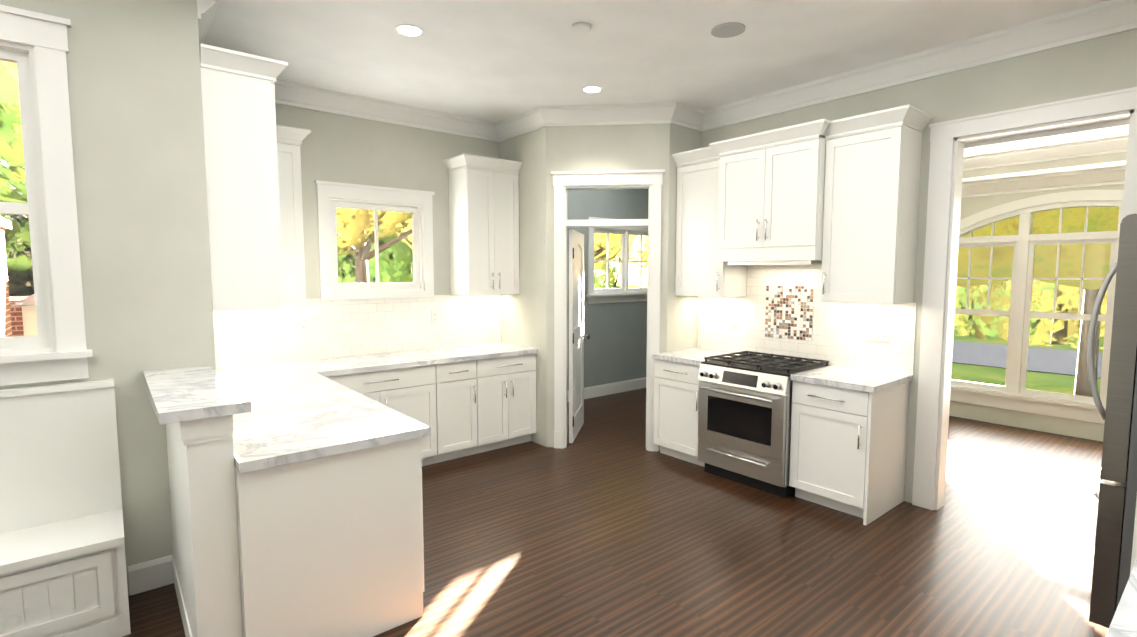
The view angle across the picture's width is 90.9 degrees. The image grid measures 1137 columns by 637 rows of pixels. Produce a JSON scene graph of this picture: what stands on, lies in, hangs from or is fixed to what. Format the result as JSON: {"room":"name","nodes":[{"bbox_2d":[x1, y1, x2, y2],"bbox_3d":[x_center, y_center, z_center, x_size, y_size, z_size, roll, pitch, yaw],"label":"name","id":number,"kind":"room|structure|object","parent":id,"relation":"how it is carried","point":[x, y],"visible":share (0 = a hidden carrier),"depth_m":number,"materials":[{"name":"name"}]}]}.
{"room":"kitchen","nodes":[
{"label":"kitchen","id":0,"kind":"room"},
{"bbox_2d":[0,0,215,594],"bbox_3d":[-3.122,-0.082,2.093,3.030,3.100,0.120,-4,6,-39],"label":"wall","id":1,"kind":"structure","parent":0,"point":[134,90],"depth_m":2.81,"materials":[{"name":"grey paint"}]},
{"bbox_2d":[0,4,92,385],"bbox_3d":[-3.151,-0.488,1.992,2.160,1.655,0.188,-4,6,-39],"label":"nook window","id":2,"kind":"structure","parent":1,"relation":"in","point":[49,208],"depth_m":2.57,"materials":[{"name":"white wood"}]},
{"bbox_2d":[200,59,283,310],"bbox_3d":[-2.018,-0.716,3.368,0.350,1.296,0.730,-4,6,-39],"label":"upper cabinet","id":3,"kind":"object","parent":1,"relation":"attached to","point":[239,123],"depth_m":3.08,"materials":[{"name":"white wood"}]},
{"bbox_2d":[197,0,1136,141],"bbox_3d":[-0.700,-1.564,2.112,6.950,0.150,5.460,-4,6,-39],"label":"crown molding","id":4,"kind":"structure","parent":1,"relation":"attached to","point":[1109,17],"depth_m":4.39,"materials":[{"name":"white wood"}]},
{"bbox_2d":[275,103,499,300],"bbox_3d":[-1.776,-0.316,4.950,2.930,3.100,0.120,-4,6,-39],"label":"wall","id":5,"kind":"structure","parent":0,"point":[338,148],"depth_m":4.86,"materials":[{"name":"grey paint"}]},
{"bbox_2d":[276,125,310,300],"bbox_3d":[-2.202,-0.767,4.215,0.435,1.260,0.411,-4,6,-39],"label":"upper cabinet","id":6,"kind":"object","parent":5,"relation":"attached to","point":[289,140],"visible":0.29,"depth_m":4.15,"materials":[{"name":"white wood"}]},
{"bbox_2d":[213,295,500,368],"bbox_3d":[-1.735,0.063,4.931,2.688,0.506,0.008,-4,6,-39],"label":"backsplash","id":7,"kind":"structure","parent":5,"relation":"attached to","point":[344,328],"depth_m":4.82,"materials":[{"name":"tile"}]},
{"bbox_2d":[299,317,308,330],"bbox_3d":[-2.158,0.046,4.569,0.070,0.115,0.009,-4,6,-39],"label":"electrical outlet","id":8,"kind":"object","parent":7,"relation":"attached to","point":[303,324],"visible":1,"depth_m":4.57,"materials":[{"name":"white plastic"}]},
{"bbox_2d":[431,311,438,322],"bbox_3d":[-1.262,-0.013,5.303,0.070,0.115,0.009,-4,6,-39],"label":"electrical outlet","id":9,"kind":"object","parent":7,"relation":"attached to","point":[435,316],"visible":1,"depth_m":5.30,"materials":[{"name":"white plastic"}]},
{"bbox_2d":[314,180,434,299],"bbox_3d":[-1.694,-0.665,4.963,1.040,0.975,0.161,-4,6,-39],"label":"window","id":10,"kind":"structure","parent":5,"relation":"in","point":[332,197],"depth_m":4.92,"materials":[{"name":"white wood"}]},
{"bbox_2d":[442,153,521,294],"bbox_3d":[-0.813,-0.860,5.353,0.627,1.260,0.411,-4,6,-39],"label":"upper cabinet","id":11,"kind":"object","parent":5,"relation":"attached to","point":[484,220],"visible":1,"depth_m":5.24,"materials":[{"name":"white wood"}]},
{"bbox_2d":[500,127,546,446],"bbox_3d":[-0.396,-0.359,5.481,0.120,3.100,0.750,-4,6,-39],"label":"wall","id":12,"kind":"structure","parent":0,"point":[523,314],"depth_m":5.32,"materials":[{"name":"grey paint"}]},
{"bbox_2d":[567,189,647,390],"bbox_3d":[0.246,-0.506,7.278,3.400,3.100,0.120,-4,6,-39],"label":"wall","id":13,"kind":"structure","parent":0,"point":[615,347],"depth_m":7.42,"materials":[{"name":"paint"}]},
{"bbox_2d":[567,377,645,402],"bbox_3d":[0.291,0.969,7.347,3.154,0.150,0.016,-4,6,-39],"label":"baseboard","id":14,"kind":"structure","parent":13,"relation":"attached to","point":[639,383],"depth_m":7.60,"materials":[{"name":"white wood"}]},
{"bbox_2d":[586,217,647,303],"bbox_3d":[0.792,-0.780,7.663,1.500,1.105,0.186,-4,6,-39],"label":"window","id":15,"kind":"structure","parent":13,"relation":"in","point":[624,292],"depth_m":7.56,"materials":[{"name":"white wood"}]},
{"bbox_2d":[546,123,669,450],"bbox_3d":[0.351,-0.333,5.161,1.103,3.100,0.120,0,5,6],"label":"wall","id":16,"kind":"structure","parent":0,"point":[611,147],"depth_m":5.03,"materials":[{"name":"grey paint"}]},
{"bbox_2d":[569,229,589,442],"bbox_3d":[0.085,0.154,5.659,0.588,2.032,0.531,-4,6,-39],"label":"pantry door","id":17,"kind":"structure","parent":16,"relation":"in","point":[576,331],"depth_m":5.55,"materials":[{"name":"white painted wood"},{"name":"metal knob"}]},
{"bbox_2d":[551,169,664,450],"bbox_3d":[0.352,-0.055,5.161,1.010,2.545,0.166,0,5,6],"label":"door frame","id":18,"kind":"structure","parent":16,"relation":"attached to","point":[651,181],"depth_m":5.08,"materials":[{"name":"white wood"}]},
{"bbox_2d":[122,388,1108,636],"bbox_3d":[0.321,1.380,3.532,10.260,0.050,6.220,-4,6,-39],"label":"floor","id":19,"kind":"structure","parent":0,"point":[605,523],"depth_m":3.33,"materials":[{"name":"brown wood"}]},
{"bbox_2d":[0,379,130,636],"bbox_3d":[-2.958,0.925,1.949,2.198,1.115,0.432,-4,6,-39],"label":"seat","id":20,"kind":"object","parent":19,"relation":"on","point":[63,572],"visible":1,"depth_m":2.54,"materials":[{"name":"white wood"}]},
{"bbox_2d":[166,414,242,636],"bbox_3d":[-1.702,0.883,2.567,0.168,1.099,1.074,-4,6,-39],"label":"wall","id":21,"kind":"structure","parent":19,"relation":"on","point":[205,559],"depth_m":2.17,"materials":[{"name":"white wood"}]},
{"bbox_2d":[143,365,250,424],"bbox_3d":[-1.693,0.315,2.507,0.290,0.040,1.103,-4,6,-39],"label":"countertop","id":22,"kind":"structure","parent":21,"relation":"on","point":[186,394],"depth_m":2.29,"materials":[{"name":"white stone"}]},
{"bbox_2d":[234,438,423,636],"bbox_3d":[-1.327,0.970,2.851,0.760,0.880,1.116,-4,6,-39],"label":"base cabinet","id":23,"kind":"object","parent":19,"relation":"on","point":[331,546],"visible":0.52,"depth_m":2.38,"materials":[{"name":"white wood"}]},
{"bbox_2d":[225,370,430,472],"bbox_3d":[-1.535,0.489,3.085,0.782,0.040,1.860,-4,6,-39],"label":"countertop","id":24,"kind":"structure","parent":23,"relation":"on","point":[304,410],"depth_m":2.70,"materials":[{"name":"stone"}]},
{"bbox_2d":[327,363,446,465],"bbox_3d":[-1.646,0.822,4.666,1.014,0.880,0.622,-4,6,-39],"label":"base cabinet","id":25,"kind":"object","parent":19,"relation":"on","point":[419,393],"depth_m":4.60,"materials":[{"name":"white wood"}]},
{"bbox_2d":[216,342,537,377],"bbox_3d":[-1.532,0.356,4.706,2.685,0.040,0.648,-4,6,-39],"label":"countertop","id":26,"kind":"structure","parent":25,"relation":"on","point":[337,366],"depth_m":4.60,"materials":[{"name":"stone"}]},
{"bbox_2d":[447,359,486,459],"bbox_3d":[-1.152,0.789,5.071,0.515,0.880,0.622,-4,6,-39],"label":"base cabinet","id":27,"kind":"object","parent":19,"relation":"on","point":[465,408],"depth_m":4.90,"materials":[{"name":"white wood"}]},
{"bbox_2d":[487,353,535,450],"bbox_3d":[-0.777,0.764,5.379,0.707,0.880,0.622,-4,6,-39],"label":"base cabinet","id":28,"kind":"object","parent":19,"relation":"on","point":[511,380],"depth_m":5.19,"materials":[{"name":"white wood"}]},
{"bbox_2d":[653,359,704,466],"bbox_3d":[1.159,0.794,5.005,0.658,0.879,0.535,-4,6,-39],"label":"base cabinet","id":29,"kind":"object","parent":19,"relation":"on","point":[676,393],"visible":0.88,"depth_m":4.83,"materials":[{"name":"white wood"}]},
{"bbox_2d":[652,348,740,365],"bbox_3d":[1.164,0.335,4.971,0.645,0.040,0.540,-4,6,-39],"label":"countertop","id":30,"kind":"structure","parent":29,"relation":"on","point":[694,356],"depth_m":4.93,"materials":[{"name":"stone"}]},
{"bbox_2d":[698,351,830,497],"bbox_3d":[1.531,0.800,4.465,0.746,0.955,0.756,-4,6,-39],"label":"range","id":31,"kind":"object","parent":19,"relation":"on","point":[745,402],"visible":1,"depth_m":4.24,"materials":[{"name":"metal"}]},
{"bbox_2d":[789,381,909,524],"bbox_3d":[1.989,0.876,3.998,0.658,0.879,0.540,-4,6,-39],"label":"base cabinet","id":32,"kind":"object","parent":19,"relation":"on","point":[848,451],"visible":0.94,"depth_m":3.80,"materials":[{"name":"white wood"}]},
{"bbox_2d":[790,365,912,392],"bbox_3d":[2.000,0.417,3.957,0.645,0.040,0.561,-4,6,-39],"label":"countertop","id":33,"kind":"structure","parent":32,"relation":"on","point":[863,380],"depth_m":3.85,"materials":[{"name":"stone"}]},
{"bbox_2d":[1087,213,1136,627],"bbox_3d":[3.004,0.484,2.466,0.938,1.870,0.998,-4,6,-39],"label":"stainless refrigerator","id":34,"kind":"object","parent":19,"relation":"on","point":[1116,495],"visible":1,"depth_m":2.46,"materials":[{"name":"grey metal"}]},
{"bbox_2d":[1130,499,1136,574],"bbox_3d":[3.033,0.042,2.346,1.049,2.810,0.874,-4,6,-39],"label":"panels","id":35,"kind":"object","parent":19,"relation":"on","point":[1134,554],"depth_m":2.41,"materials":[{"name":"white"}]},
{"bbox_3d":[1.594,1.109,1.141,2.923,0.879,0.710,-4,6,-39],"label":"sink","id":36,"kind":"object","parent":19,"relation":"on","visible":0},
{"bbox_2d":[1106,560,1136,636],"bbox_3d":[1.328,0.668,0.891,3.606,0.040,0.720,-4,6,-39],"label":"countertop","id":37,"kind":"structure","parent":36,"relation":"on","point":[1123,622],"depth_m":1.17,"materials":[{"name":"stone"}]},
{"bbox_2d":[202,0,1108,122],"bbox_3d":[-0.073,-1.758,2.951,9.240,0.100,6.220,-4,6,-39],"label":"ceiling","id":38,"kind":"structure","parent":0,"point":[495,61],"depth_m":3.58,"materials":[{"name":"paint"}]},
{"bbox_2d":[395,24,423,36],"bbox_3d":[-0.961,-1.740,3.389,0.174,0.006,0.174,-4,6,-39],"label":"recessed light","id":39,"kind":"object","parent":38,"relation":"in","point":[408,30],"visible":1,"depth_m":3.38,"materials":[{"name":"white"}]},
{"bbox_2d":[572,22,590,34],"bbox_3d":[0.078,-1.724,3.338,0.116,0.030,0.116,-4,6,-39],"label":"smoke detector","id":40,"kind":"object","parent":38,"relation":"attached to","point":[581,28],"visible":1,"depth_m":3.31,"materials":[{"name":"white plastic"}]},
{"bbox_2d":[581,86,602,92],"bbox_3d":[0.189,-1.829,4.474,0.174,0.006,0.174,-4,6,-39],"label":"recessed light","id":41,"kind":"object","parent":38,"relation":"in","point":[591,89],"visible":1,"depth_m":4.46,"materials":[{"name":"white"}]},
{"bbox_2d":[711,22,744,37],"bbox_3d":[0.963,-1.737,3.379,0.200,0.010,0.200,-4,6,-39],"label":"ceiling speaker","id":42,"kind":"object","parent":38,"relation":"attached to","point":[728,30],"visible":1,"depth_m":3.37,"materials":[{"name":"grey"}]},
{"bbox_2d":[667,123,671,351],"bbox_3d":[0.856,-0.327,5.094,0.002,3.100,0.120,-4,6,-39],"label":"wall","id":43,"kind":"structure","parent":0,"point":[669,299],"depth_m":5.05,"materials":[{"name":"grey paint"}]},
{"bbox_2d":[696,28,1136,502],"bbox_3d":[2.524,-0.229,3.887,0.140,3.100,3.870,-4,6,-39],"label":"wall","id":44,"kind":"structure","parent":0,"point":[1108,63],"depth_m":3.61,"materials":[{"name":"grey paint"}]},
{"bbox_2d":[672,146,746,296],"bbox_3d":[1.228,-0.830,4.982,0.411,1.260,0.576,-4,6,-39],"label":"upper cabinet","id":45,"kind":"object","parent":44,"relation":"attached to","point":[701,271],"visible":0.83,"depth_m":4.87,"materials":[{"name":"white wood"}]},
{"bbox_2d":[709,119,829,265],"bbox_3d":[1.642,-0.918,4.399,0.501,0.990,0.952,-4,6,-39],"label":"upper cabinet","id":46,"kind":"object","parent":44,"relation":"attached to","point":[771,195],"visible":0.96,"depth_m":4.22,"materials":[{"name":"white painted wood"},{"name":"metal handles"}]},
{"bbox_2d":[697,265,916,374],"bbox_3d":[1.831,-0.001,4.632,0.010,0.925,1.867,-4,6,-39],"label":"backsplash","id":47,"kind":"structure","parent":44,"relation":"attached to","point":[781,310],"depth_m":4.54,"materials":[{"name":"tile"}]},
{"bbox_2d":[820,104,932,303],"bbox_3d":[2.118,-0.742,3.903,0.411,1.260,0.555,-4,6,-39],"label":"upper cabinet","id":48,"kind":"object","parent":44,"relation":"attached to","point":[871,190],"visible":1,"depth_m":3.80,"materials":[{"name":"white wood"}]},
{"bbox_2d":[912,87,1136,509],"bbox_3d":[2.853,0.038,3.498,0.196,2.632,1.124,-4,6,-39],"label":"door frame","id":49,"kind":"structure","parent":44,"relation":"attached to","point":[949,139],"depth_m":3.75,"materials":[{"name":"white wood"}]},
{"bbox_2d":[949,184,1123,441],"bbox_3d":[4.928,-0.307,5.766,0.140,2.950,4.020,-4,6,-39],"label":"wall","id":50,"kind":"structure","parent":0,"point":[970,206],"depth_m":5.91,"materials":[{"name":"paint"}]},
{"bbox_2d":[950,190,1123,423],"bbox_3d":[5.012,-0.131,5.635,0.195,2.260,2.490,-4,6,-39],"label":"sunroom window","id":51,"kind":"structure","parent":50,"relation":"in","point":[1014,393],"depth_m":5.85,"materials":[{"name":"white wood"}]},
{"bbox_2d":[961,119,1129,197],"bbox_3d":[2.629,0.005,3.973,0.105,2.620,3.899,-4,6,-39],"label":"ceiling","id":52,"kind":"structure","parent":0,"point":[1086,178],"depth_m":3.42,"materials":[{"name":"white paint"}]},
{"label":"outside","id":53,"kind":"structure","parent":0,"visible":0},
{"bbox_2d":[0,173,619,295],"bbox_3d":[-8.694,-1.151,12.394,25.908,5.222,4.991,-4,6,-39],"label":"trees","id":54,"kind":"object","parent":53,"point":[398,263],"depth_m":12.78,"materials":[{"name":"green plant"}]},
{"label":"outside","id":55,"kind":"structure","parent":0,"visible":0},
{"bbox_2d":[599,285,1103,394],"bbox_3d":[-9.358,1.055,11.511,120.000,0.100,110.000,-4,6,-39],"label":"lawn","id":56,"kind":"structure","parent":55,"point":[1047,382],"depth_m":10.71,"materials":[{"name":"green plant"}]},
{"bbox_2d":[0,61,26,202],"bbox_3d":[-7.101,-2.190,7.788,5.466,6.975,5.910,-4,6,-39],"label":"tree","id":57,"kind":"object","parent":56,"relation":"on","point":[8,178],"depth_m":5.57,"materials":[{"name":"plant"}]},
{"bbox_2d":[0,216,29,336],"bbox_3d":[-10.580,0.206,5.200,8.210,2.620,6.060,-4,6,-39],"label":"brick building","id":58,"kind":"structure","parent":56,"relation":"on","point":[16,318],"depth_m":6.07,"materials":[{"name":"red"}]},
{"bbox_2d":[10,293,37,335],"bbox_3d":[-6.462,0.214,7.987,1.900,2.150,2.200,-4,6,-39],"label":"shed","id":59,"kind":"object","parent":56,"relation":"on","point":[31,313],"depth_m":6.68,"materials":[{"name":"white"}]},
{"bbox_2d":[0,61,385,255],"bbox_3d":[-4.364,-1.531,7.321,4.676,5.736,5.036,-4,6,-39],"label":"tree","id":60,"kind":"object","parent":56,"relation":"on","point":[363,226],"depth_m":8.26,"materials":[{"name":"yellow plant"}]},
{"bbox_2d":[336,208,411,282],"bbox_3d":[-3.635,-1.976,9.170,5.274,6.322,5.958,-4,6,-39],"label":"tree","id":61,"kind":"object","parent":56,"relation":"on","point":[365,257],"depth_m":9.47,"materials":[{"name":"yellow plant"}]},
{"bbox_2d":[386,216,411,249],"bbox_3d":[-2.482,-2.418,12.110,6.365,6.725,5.152,-4,6,-39],"label":"tree","id":62,"kind":"object","parent":56,"relation":"on","point":[405,230],"depth_m":10.32,"materials":[{"name":"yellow plant"}]},
{"bbox_2d":[594,233,647,269],"bbox_3d":[0.273,-2.390,13.132,6.464,6.502,4.208,-4,6,-39],"label":"tree","id":63,"kind":"object","parent":56,"relation":"on","point":[612,241],"depth_m":12.93,"materials":[{"name":"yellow plant"}]},
{"bbox_2d":[952,341,1102,378],"bbox_3d":[3.195,0.158,21.791,4.500,0.015,110.000,-4,6,-39],"label":"road","id":64,"kind":"structure","parent":56,"relation":"on","point":[973,353],"depth_m":12.76,"materials":[{"name":"grey asphalt"}]},
{"bbox_2d":[954,279,1107,348],"bbox_3d":[15.575,-0.916,14.131,5.718,5.848,24.850,-4,6,-39],"label":"trees","id":65,"kind":"object","parent":56,"relation":"on","point":[975,296],"depth_m":15.56,"materials":[{"name":"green plant"}]},
{"bbox_2d":[1050,285,1067,344],"bbox_3d":[12.422,-2.808,15.006,4.887,7.031,5.379,-4,6,-39],"label":"tree","id":66,"kind":"object","parent":56,"relation":"on","point":[1062,330],"depth_m":15.15,"materials":[{"name":"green plant"}]},
{"bbox_2d":[1007,207,1118,396],"bbox_3d":[8.253,-2.699,8.338,3.620,7.900,3.620,-4,6,-39],"label":"street tree","id":67,"kind":"object","parent":56,"relation":"on","point":[1099,219],"visible":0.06,"depth_m":7.96,"materials":[{"name":"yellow plant"}]},
{"bbox_2d":[956,220,1012,287],"bbox_3d":[7.205,-3.640,9.540,3.620,6.220,3.620,-4,6,-39],"label":"street tree","id":68,"kind":"object","parent":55,"point":[1001,228],"visible":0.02,"depth_m":8.82,"materials":[{"name":"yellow plant"}]}
]}

